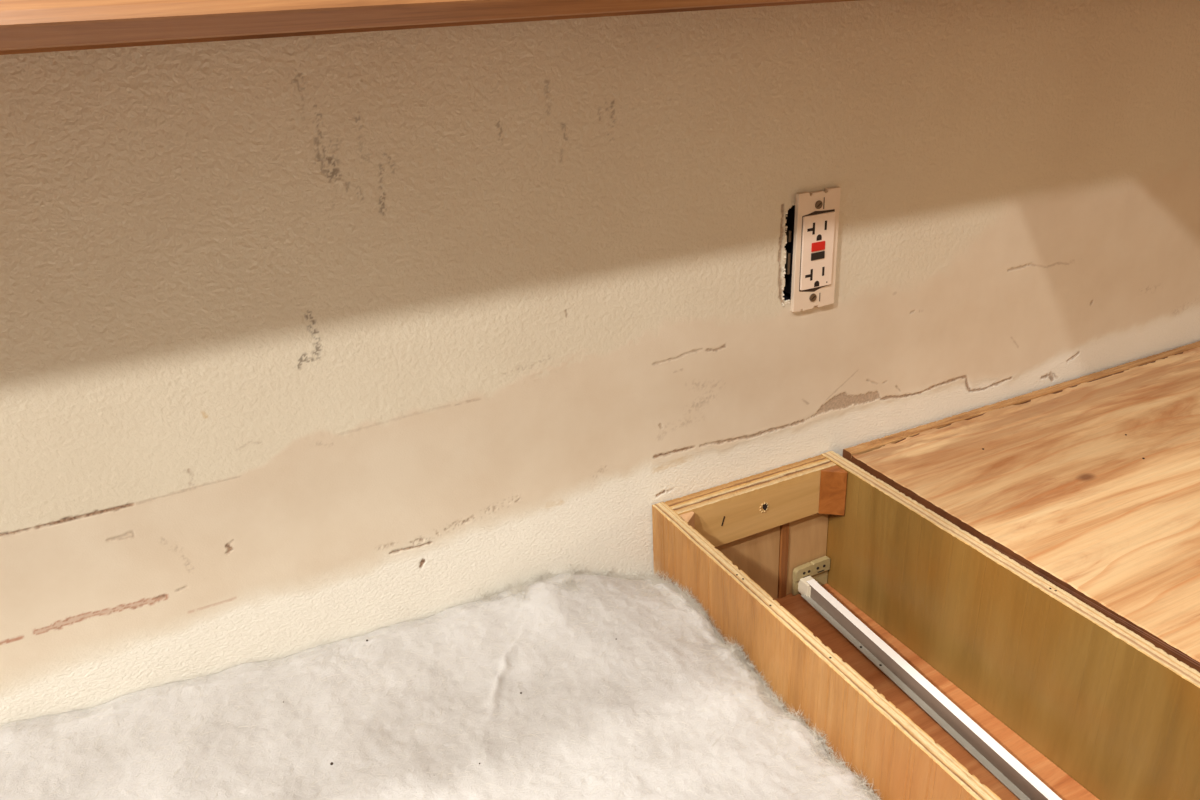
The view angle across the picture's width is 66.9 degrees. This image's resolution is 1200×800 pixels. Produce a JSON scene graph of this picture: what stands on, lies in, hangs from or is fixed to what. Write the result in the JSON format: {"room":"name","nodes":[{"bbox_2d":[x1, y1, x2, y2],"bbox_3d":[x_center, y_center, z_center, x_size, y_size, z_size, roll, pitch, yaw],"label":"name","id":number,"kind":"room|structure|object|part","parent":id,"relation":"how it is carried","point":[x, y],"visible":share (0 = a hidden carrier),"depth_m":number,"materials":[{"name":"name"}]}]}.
{"room":"damaged room","nodes":[
{"label":"damaged room","id":0,"kind":"room"},
{"bbox_2d":[0,0,1199,725],"bbox_3d":[0.041,0.280,0.972,4.500,1.290,0.121,-14,26,-23],"label":"wall","id":1,"kind":"structure","parent":0,"point":[308,341],"depth_m":0.69,"materials":[{"name":"beige paint"}]},
{"bbox_2d":[0,0,858,54],"bbox_3d":[0.051,-0.292,0.623,4.500,0.044,0.510,-14,26,-23],"label":"shelf","id":2,"kind":"object","parent":1,"relation":"on","point":[26,26],"visible":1,"depth_m":0.42,"materials":[{"name":"orange wood"}]},
{"bbox_2d":[782,187,840,311],"bbox_3d":[0.176,-0.140,0.823,0.062,0.106,0.062,-14,26,-23],"label":"electrical outlet","id":3,"kind":"object","parent":1,"relation":"attached to","point":[812,224],"visible":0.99,"depth_m":0.80,"materials":[{"name":"plastic"}]},
{"bbox_3d":[0.006,1.154,0.644,10.000,0.030,9.000,-14,26,-23],"label":"floor","id":4,"kind":"structure","parent":0,"visible":0},
{"bbox_2d":[0,565,880,799],"bbox_3d":[-0.140,0.685,0.610,0.759,0.866,0.599,-14,26,-23],"label":"insulation batt","id":5,"kind":"object","parent":4,"relation":"on","point":[563,686],"visible":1,"depth_m":0.65,"materials":[{"name":"white glass"}]},
{"bbox_2d":[652,451,1199,799],"bbox_3d":[0.292,0.575,0.794,0.206,0.875,0.598,-14,26,-23],"label":"base cabinet","id":6,"kind":"object","parent":4,"relation":"on","point":[937,665],"visible":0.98,"depth_m":0.73,"materials":[{"name":"orange wood"}]},
{"bbox_3d":[0.121,0.169,0.882,0.119,0.091,0.016,-14,26,-23],"label":"panel","id":7,"kind":"part","parent":6,"relation":"part of","materials":[{"name":"brown wood"}]},
{"bbox_3d":[0.145,0.100,0.863,0.178,0.048,0.024,-14,26,-23],"label":"rail","id":8,"kind":"part","parent":6,"relation":"part of","materials":[{"name":"brown wood"}]},
{"bbox_3d":[0.205,0.149,0.918,0.049,0.091,0.016,-14,26,-23],"label":"panel","id":9,"kind":"part","parent":6,"relation":"part of","materials":[{"name":"brown wood"}]},
{"bbox_3d":[0.205,0.596,0.757,0.012,0.874,0.598,-14,26,-23],"label":"panel","id":10,"kind":"part","parent":6,"relation":"part of","materials":[{"name":"orange wood"}]},
{"bbox_3d":[0.378,0.554,0.831,0.014,0.874,0.598,-14,26,-23],"label":"panel","id":11,"kind":"part","parent":6,"relation":"part of","materials":[{"name":"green wood"}]},
{"bbox_2d":[843,341,1199,672],"bbox_3d":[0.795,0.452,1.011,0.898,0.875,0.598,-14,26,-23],"label":"countertop","id":12,"kind":"structure","parent":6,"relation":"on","point":[1090,483],"depth_m":0.83,"materials":[{"name":"brown wood"}]}
]}

